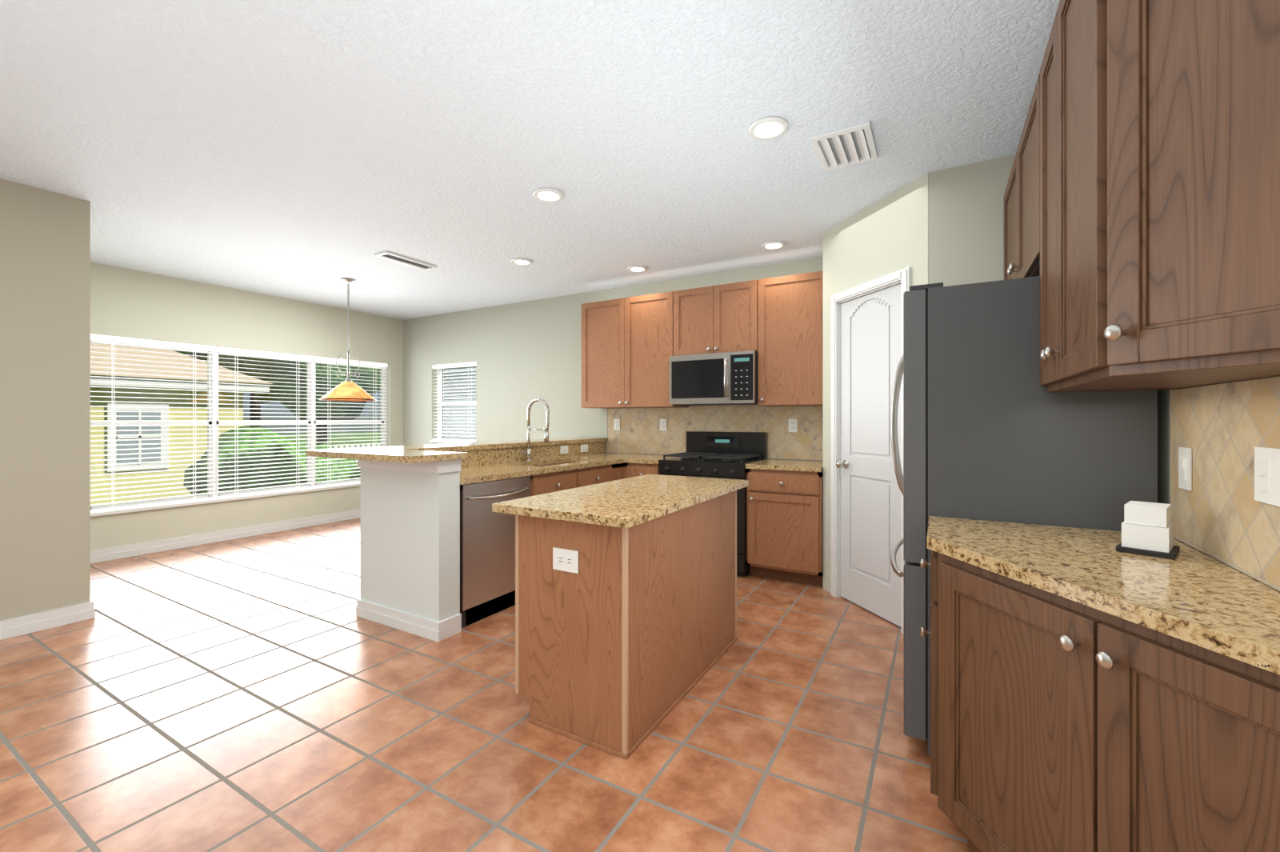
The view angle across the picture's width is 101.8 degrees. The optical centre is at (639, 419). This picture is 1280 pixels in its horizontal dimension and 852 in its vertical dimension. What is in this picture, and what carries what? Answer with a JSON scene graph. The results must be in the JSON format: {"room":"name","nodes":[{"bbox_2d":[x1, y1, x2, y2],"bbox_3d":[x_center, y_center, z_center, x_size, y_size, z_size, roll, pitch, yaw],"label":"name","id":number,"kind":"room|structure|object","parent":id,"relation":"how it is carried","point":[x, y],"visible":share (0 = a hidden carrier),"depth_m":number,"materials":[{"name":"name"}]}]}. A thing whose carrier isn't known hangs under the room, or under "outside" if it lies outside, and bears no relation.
{"room":"kitchen","nodes":[
{"label":"kitchen","id":0,"kind":"room"},
{"bbox_2d":[0,178,90,620],"bbox_3d":[-4.505,-0.060,1.747,0.150,2.660,3.720,0,0,30],"label":"wall","id":1,"kind":"structure","parent":0,"point":[45,400],"depth_m":3.15,"materials":[{"name":"beige paint"}]},
{"bbox_2d":[0,600,95,639],"bbox_3d":[-4.427,1.218,1.713,0.017,0.105,3.737,0,0,30],"label":"baseboard","id":2,"kind":"structure","parent":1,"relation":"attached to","point":[29,624],"depth_m":3.15,"materials":[{"name":"white wood"}]},
{"bbox_2d":[90,261,403,551],"bbox_3d":[-4.254,-0.060,5.782,0.150,2.660,3.820,0,0,30],"label":"wall","id":3,"kind":"structure","parent":0,"point":[131,303],"depth_m":5.50,"materials":[{"name":"beige paint"}]},
{"bbox_2d":[90,509,360,563],"bbox_3d":[-4.181,1.218,5.739,0.017,0.105,3.492,0,0,30],"label":"baseboard","id":4,"kind":"structure","parent":3,"relation":"attached to","point":[118,552],"depth_m":5.35,"materials":[{"name":"white wood"}]},
{"bbox_2d":[90,333,387,516],"bbox_3d":[-4.188,0.050,5.851,0.155,1.616,2.941,0,0,30],"label":"window","id":5,"kind":"structure","parent":3,"relation":"in","point":[213,422],"depth_m":5.44,"materials":[{"name":"white plastic"}]},
{"bbox_2d":[305,446,468,465],"bbox_3d":[-1.577,0.228,3.209,1.040,0.059,0.380,0,0,30],"label":"countertop","id":6,"kind":"structure","parent":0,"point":[372,454],"depth_m":3.04,"materials":[{"name":"beige stone"}]},
{"bbox_2d":[0,517,970,851],"bbox_3d":[-2.036,1.320,2.353,7.420,0.100,7.540,0,0,30],"label":"floor","id":7,"kind":"structure","parent":0,"point":[269,692],"depth_m":2.08,"materials":[{"name":"tile"}]},
{"bbox_2d":[460,476,530,627],"bbox_3d":[-1.143,0.833,3.518,0.639,0.874,0.600,0,0,30],"label":"dishwasher","id":8,"kind":"object","parent":7,"relation":"on","point":[487,562],"visible":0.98,"depth_m":3.30,"materials":[{"name":"grey metal"}]},
{"bbox_2d":[478,462,609,495],"bbox_3d":[-0.768,0.832,4.260,0.628,0.878,1.051,0,0,30],"label":"base cabinet","id":9,"kind":"object","parent":7,"relation":"on","point":[541,482],"depth_m":4.00,"materials":[{"name":"brown wood"}]},
{"bbox_2d":[395,452,654,484],"bbox_3d":[-0.708,0.374,4.333,0.619,0.037,2.476,0,0,30],"label":"countertop","id":10,"kind":"structure","parent":9,"relation":"on","point":[462,474],"depth_m":3.64,"materials":[{"name":"beige stone"}]},
{"bbox_2d":[521,397,549,460],"bbox_3d":[-0.882,0.087,4.349,0.258,0.536,0.134,0,0,30],"label":"faucet","id":11,"kind":"object","parent":10,"relation":"on","point":[528,452],"visible":1,"depth_m":4.38,"materials":[{"name":"silver metal"}]},
{"bbox_2d":[526,459,583,465],"bbox_3d":[-0.706,0.483,4.358,0.404,0.206,0.824,0,0,30],"label":"sink","id":12,"kind":"object","parent":10,"relation":"in","point":[559,460],"depth_m":4.58,"materials":[{"name":"brown stone"}]},
{"bbox_2d":[609,462,628,481],"bbox_3d":[-0.453,0.832,4.774,0.658,0.878,0.285,0,0,30],"label":"base cabinet","id":13,"kind":"object","parent":7,"relation":"on","point":[618,470],"depth_m":4.67,"materials":[{"name":"brown wood"}]},
{"bbox_2d":[515,490,737,759],"bbox_3d":[0.014,0.831,2.610,0.561,0.877,1.231,0,0,30],"label":"kitchen island","id":14,"kind":"object","parent":7,"relation":"on","point":[626,638],"depth_m":2.13,"materials":[{"name":"brown wood"}]},
{"bbox_2d":[552,547,578,573],"bbox_3d":[-0.299,0.565,2.083,0.125,0.088,0.008,0,0,30],"label":"outlet","id":15,"kind":"object","parent":14,"relation":"attached to","point":[565,560],"visible":1,"depth_m":2.08,"materials":[{"name":"white plastic"}]},
{"bbox_2d":[492,474,747,528],"bbox_3d":[0.005,0.374,2.618,0.670,0.036,1.360,0,0,30],"label":"island countertop","id":16,"kind":"structure","parent":14,"relation":"on","point":[626,503],"depth_m":2.28,"materials":[{"name":"beige stone"}]},
{"bbox_2d":[628,462,659,477],"bbox_3d":[0.153,0.832,4.904,0.401,0.878,0.626,0,0,30],"label":"base cabinet","id":17,"kind":"object","parent":7,"relation":"on","point":[635,469],"depth_m":4.62,"materials":[{"name":"brown wood"}]},
{"bbox_2d":[625,454,676,462],"bbox_3d":[0.172,0.374,4.887,0.351,0.037,0.636,0,0,30],"label":"countertop","id":18,"kind":"structure","parent":17,"relation":"on","point":[655,458],"depth_m":4.67,"materials":[{"name":"beige stone"}]},
{"bbox_2d":[658,431,767,576],"bbox_3d":[0.639,0.694,4.566,0.770,1.153,0.692,0,0,30],"label":"range","id":19,"kind":"object","parent":7,"relation":"on","point":[718,454],"visible":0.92,"depth_m":4.44,"materials":[{"name":"black metal"}]},
{"bbox_2d":[745,458,823,587],"bbox_3d":[1.242,0.813,4.256,0.577,0.914,0.661,0,0,30],"label":"base cabinet","id":20,"kind":"object","parent":7,"relation":"on","point":[784,519],"visible":1,"depth_m":4.01,"materials":[{"name":"wood"}]},
{"bbox_2d":[890,276,1157,754],"bbox_3d":[1.497,0.384,2.201,0.779,1.773,0.910,0,0,30],"label":"fridge","id":21,"kind":"object","parent":7,"relation":"on","point":[994,430],"visible":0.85,"depth_m":1.83,"materials":[{"name":"grey metal"}]},
{"bbox_2d":[920,516,1279,851],"bbox_3d":[1.031,0.813,1.229,0.677,0.914,1.228,0,0,30],"label":"base cabinet","id":22,"kind":"object","parent":7,"relation":"on","point":[1093,690],"visible":1,"depth_m":1.12,"materials":[{"name":"brown wood"}]},
{"bbox_2d":[1116,500,1179,559],"bbox_3d":[1.370,0.292,1.403,0.140,0.125,0.110,0,0,-40],"label":"boxes","id":23,"kind":"object","parent":22,"relation":"on","point":[1147,529],"visible":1,"depth_m":1.37,"materials":[{"name":"white cardboard"}]},
{"bbox_2d":[382,436,607,452],"bbox_3d":[-1.144,0.228,4.585,0.415,0.059,2.476,0,0,30],"label":"countertop","id":24,"kind":"structure","parent":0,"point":[496,445],"depth_m":4.24,"materials":[{"name":"beige stone"}]},
{"bbox_2d":[0,0,1059,319],"bbox_3d":[-2.036,-1.440,2.353,7.420,0.100,7.540,0,0,30],"label":"ceiling","id":25,"kind":"structure","parent":0,"point":[310,150],"depth_m":2.47,"materials":[{"name":"white paint"}]},
{"bbox_2d":[318,277,376,400],"bbox_3d":[-2.902,-0.788,5.174,0.504,1.201,0.504,0,0,30],"label":"pendant lamp","id":26,"kind":"object","parent":25,"relation":"hanging from","point":[348,389],"visible":1,"depth_m":5.11,"materials":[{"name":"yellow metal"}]},
{"bbox_2d":[374,251,436,270],"bbox_3d":[-2.039,-1.379,4.549,0.160,0.022,0.500,0,0,30],"label":"ceiling vent","id":27,"kind":"object","parent":25,"relation":"in","point":[393,257],"visible":1,"depth_m":4.52,"materials":[{"name":"white metal"}]},
{"bbox_2d":[510,258,531,265],"bbox_3d":[-1.043,-1.383,4.574,0.188,0.012,0.188,0,0,30],"label":"recessed light","id":28,"kind":"object","parent":25,"relation":"in","point":[522,262],"visible":0.98,"depth_m":4.57,"materials":[{"name":"white plastic"}]},
{"bbox_2d":[532,188,563,202],"bbox_3d":[-0.569,-1.383,3.215,0.188,0.012,0.188,0,0,30],"label":"recessed light","id":29,"kind":"object","parent":25,"relation":"in","point":[547,194],"visible":1,"depth_m":3.21,"materials":[{"name":"white plastic"}]},
{"bbox_2d":[627,265,647,272],"bbox_3d":[-0.026,-1.383,4.795,0.188,0.012,0.188,0,0,30],"label":"recessed light","id":30,"kind":"object","parent":25,"relation":"in","point":[637,269],"visible":0.98,"depth_m":4.80,"materials":[{"name":"white"}]},
{"bbox_2d":[748,116,788,139],"bbox_3d":[0.610,-1.383,2.477,0.188,0.012,0.188,0,0,30],"label":"recessed light","id":31,"kind":"object","parent":25,"relation":"in","point":[766,128],"visible":1,"depth_m":2.47,"materials":[{"name":"white plastic"}]},
{"bbox_2d":[761,240,785,249],"bbox_3d":[1.064,-1.383,4.143,0.188,0.012,0.188,0,0,30],"label":"recessed light","id":32,"kind":"object","parent":25,"relation":"in","point":[774,245],"visible":0.96,"depth_m":4.14,"materials":[{"name":"white"}]},
{"bbox_2d":[810,121,877,171],"bbox_3d":[1.046,-1.379,2.652,0.270,0.023,0.370,0,0,30],"label":"ceiling vent","id":33,"kind":"object","parent":25,"relation":"in","point":[850,146],"visible":0.9,"depth_m":2.63,"materials":[{"name":"white metal"}]},
{"bbox_2d":[560,445,567,454],"bbox_3d":[-0.716,0.290,4.928,0.008,0.075,0.115,0,0,30],"label":"outlet","id":34,"kind":"object","parent":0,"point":[563,449],"visible":1,"depth_m":4.91,"materials":[{"name":"white plastic"}]},
{"bbox_2d":[580,444,587,451],"bbox_3d":[-0.555,0.290,5.205,0.008,0.075,0.115,0,0,30],"label":"outlet","id":35,"kind":"object","parent":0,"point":[584,448],"visible":1,"depth_m":5.20,"materials":[{"name":"white plastic"}]},
{"bbox_2d":[403,256,823,460],"bbox_3d":[-0.734,-0.060,5.868,5.860,2.660,0.150,0,0,30],"label":"wall","id":36,"kind":"structure","parent":0,"point":[522,354],"depth_m":6.18,"materials":[{"name":"grey paint"}]},
{"bbox_2d":[430,361,475,443],"bbox_3d":[-2.400,-0.210,6.804,0.836,1.036,0.155,0,0,30],"label":"window","id":37,"kind":"structure","parent":36,"relation":"in","point":[440,403],"depth_m":6.85,"materials":[{"name":"white plastic"}]},
{"bbox_2d":[395,443,606,471],"bbox_3d":[-0.985,0.296,4.493,0.020,0.120,2.476,0,0,30],"label":"backsplash","id":38,"kind":"structure","parent":36,"relation":"attached to","point":[476,457],"depth_m":4.29,"materials":[{"name":"beige stone"}]},
{"bbox_2d":[581,290,688,408],"bbox_3d":[-0.037,-0.648,5.175,1.102,1.065,0.347,0,0,30],"label":"upper cabinet","id":39,"kind":"object","parent":36,"relation":"attached to","point":[630,346],"depth_m":5.01,"materials":[{"name":"brown wood"}]},
{"bbox_2d":[606,404,823,460],"bbox_3d":[0.651,0.112,4.972,2.319,0.484,0.013,0,0,30],"label":"backsplash","id":40,"kind":"structure","parent":36,"relation":"attached to","point":[639,432],"depth_m":4.93,"materials":[{"name":"tile"}]},
{"bbox_2d":[613,419,619,430],"bbox_3d":[-0.243,0.055,5.478,0.075,0.118,0.008,0,0,30],"label":"electrical outlet","id":41,"kind":"object","parent":40,"relation":"attached to","point":[616,424],"visible":1,"depth_m":5.47,"materials":[{"name":"white plastic"}]},
{"bbox_2d":[660,418,666,430],"bbox_3d":[0.233,0.055,5.203,0.075,0.118,0.008,0,0,30],"label":"electrical outlet","id":42,"kind":"object","parent":40,"relation":"attached to","point":[662,424],"visible":1,"depth_m":5.20,"materials":[{"name":"white plastic"}]},
{"bbox_2d":[788,418,797,431],"bbox_3d":[1.341,0.055,4.563,0.075,0.118,0.008,0,0,30],"label":"electrical outlet","id":43,"kind":"object","parent":40,"relation":"attached to","point":[793,425],"visible":1,"depth_m":4.56,"materials":[{"name":"white plastic"}]},
{"bbox_2d":[680,280,757,355],"bbox_3d":[0.733,-0.877,4.730,0.794,0.606,0.347,0,0,30],"label":"upper cabinet","id":44,"kind":"object","parent":36,"relation":"attached to","point":[718,318],"depth_m":4.55,"materials":[{"name":"brown wood"}]},
{"bbox_2d":[669,350,758,405],"bbox_3d":[0.698,-0.349,4.668,0.786,0.441,0.465,0,0,30],"label":"microwave","id":45,"kind":"object","parent":44,"relation":"attached to","point":[725,378],"visible":1,"depth_m":4.49,"materials":[{"name":"silver metal"}]},
{"bbox_2d":[757,270,823,406],"bbox_3d":[1.298,-0.648,4.404,0.628,1.065,0.347,0,0,30],"label":"upper cabinet","id":46,"kind":"object","parent":36,"relation":"attached to","point":[790,307],"depth_m":4.25,"materials":[{"name":"brown wood"}]},
{"bbox_2d":[823,172,927,593],"bbox_3d":[1.548,-0.060,3.424,0.110,2.660,0.990,0,0,-15],"label":"wall","id":47,"kind":"structure","parent":0,"point":[888,234],"depth_m":3.43,"materials":[{"name":"beige paint"}]},
{"bbox_2d":[831,267,911,633],"bbox_3d":[1.518,0.189,3.415,0.168,2.162,0.744,0,0,-15],"label":"pantry door","id":48,"kind":"structure","parent":47,"relation":"in","point":[866,494],"depth_m":3.43,"materials":[{"name":"white wood"}]},
{"bbox_2d":[928,154,1015,286],"bbox_3d":[1.948,-0.060,2.813,0.676,2.660,0.120,0,0,30],"label":"wall","id":49,"kind":"structure","parent":0,"point":[965,224],"depth_m":2.84,"materials":[{"name":"beige paint"}]},
{"bbox_2d":[1157,376,1279,503],"bbox_3d":[0.819,-0.060,0.029,0.150,2.660,6.070,0,0,30],"label":"wall","id":50,"kind":"structure","parent":0,"point":[1163,446],"depth_m":1.67,"materials":[{"name":"beige paint"}]},
{"bbox_2d":[1003,88,1035,279],"bbox_3d":[1.779,-0.873,2.175,0.326,0.615,1.146,0,0,30],"label":"upper cabinet","id":51,"kind":"object","parent":50,"relation":"attached to","point":[1019,196],"depth_m":2.19,"materials":[{"name":"brown wood"}]},
{"bbox_2d":[1028,53,1044,385],"bbox_3d":[1.416,-0.635,1.547,0.326,1.090,0.422,0,0,30],"label":"upper cabinet","id":52,"kind":"object","parent":50,"relation":"attached to","point":[1037,267],"depth_m":1.74,"materials":[{"name":"brown wood"}]},
{"bbox_2d":[1044,0,1264,391],"bbox_3d":[1.225,-0.635,1.216,0.326,1.090,0.571,0,0,30],"label":"upper cabinet","id":53,"kind":"object","parent":50,"relation":"attached to","point":[1072,50],"depth_m":1.36,"materials":[{"name":"brown wood"}]},
{"bbox_2d":[1099,0,1279,380],"bbox_3d":[1.034,-0.635,0.886,0.326,1.090,0.449,0,0,30],"label":"upper cabinet","id":54,"kind":"object","parent":50,"relation":"attached to","point":[1142,218],"depth_m":0.95,"materials":[{"name":"brown wood"}]},
{"bbox_2d":[1169,376,1279,591],"bbox_3d":[1.254,0.133,0.948,0.013,0.442,1.468,0,0,30],"label":"backsplash","id":55,"kind":"structure","parent":50,"relation":"attached to","point":[1219,512],"depth_m":1.27,"materials":[{"name":"tile"}]},
{"bbox_2d":[1178,447,1191,490],"bbox_3d":[1.550,0.140,1.484,0.011,0.118,0.075,0,0,30],"label":"light switch","id":56,"kind":"object","parent":55,"relation":"attached to","point":[1185,468],"visible":0.98,"depth_m":1.47,"materials":[{"name":"white plastic"}]},
{"bbox_2d":[1254,446,1279,506],"bbox_3d":[1.321,0.120,1.085,0.011,0.118,0.150,0,0,30],"label":"light switch","id":57,"kind":"object","parent":55,"relation":"attached to","point":[1266,475],"visible":1,"depth_m":1.10,"materials":[{"name":"white plastic"}]},
{"label":"outside","id":58,"kind":"structure","parent":0,"visible":0},
{"bbox_2d":[280,432,379,460],"bbox_3d":[-7.990,1.670,16.160,90.000,0.200,100.000,0,0,30],"label":"ground","id":59,"kind":"structure","parent":58,"point":[347,439],"depth_m":41.65,"materials":[{"name":"green plant"}]},
{"bbox_2d":[90,343,271,506],"bbox_3d":[-13.162,-0.430,4.943,7.660,4.000,14.200,0,0,30],"label":"house","id":60,"kind":"structure","parent":59,"relation":"on","point":[147,390],"depth_m":7.85,"materials":[{"name":"yellow"}]},
{"bbox_2d":[183,427,360,495],"bbox_3d":[-4.689,0.948,8.507,2.486,1.676,4.149,0,0,30],"label":"bush","id":61,"kind":"object","parent":59,"relation":"on","point":[261,462],"depth_m":7.18,"materials":[{"name":"green plant"}]},
{"bbox_2d":[173,350,379,444],"bbox_3d":[-12.591,-2.789,14.397,14.348,8.718,11.544,0,0,30],"label":"tree","id":62,"kind":"object","parent":59,"relation":"on","point":[256,374],"depth_m":11.22,"materials":[{"name":"green plant"}]},
{"bbox_2d":[329,444,379,463],"bbox_3d":[-5.331,1.030,10.757,0.050,1.080,3.300,0,0,30],"label":"fence","id":63,"kind":"object","parent":59,"relation":"on","point":[357,446],"depth_m":10.30,"materials":[{"name":"white wood"}]},
{"bbox_2d":[442,366,475,439],"bbox_3d":[-0.895,-0.980,14.950,10.500,5.100,8.000,0,0,30],"label":"house","id":64,"kind":"structure","parent":59,"relation":"on","point":[469,378],"depth_m":12.99,"materials":[{"name":"grey"}]}
]}

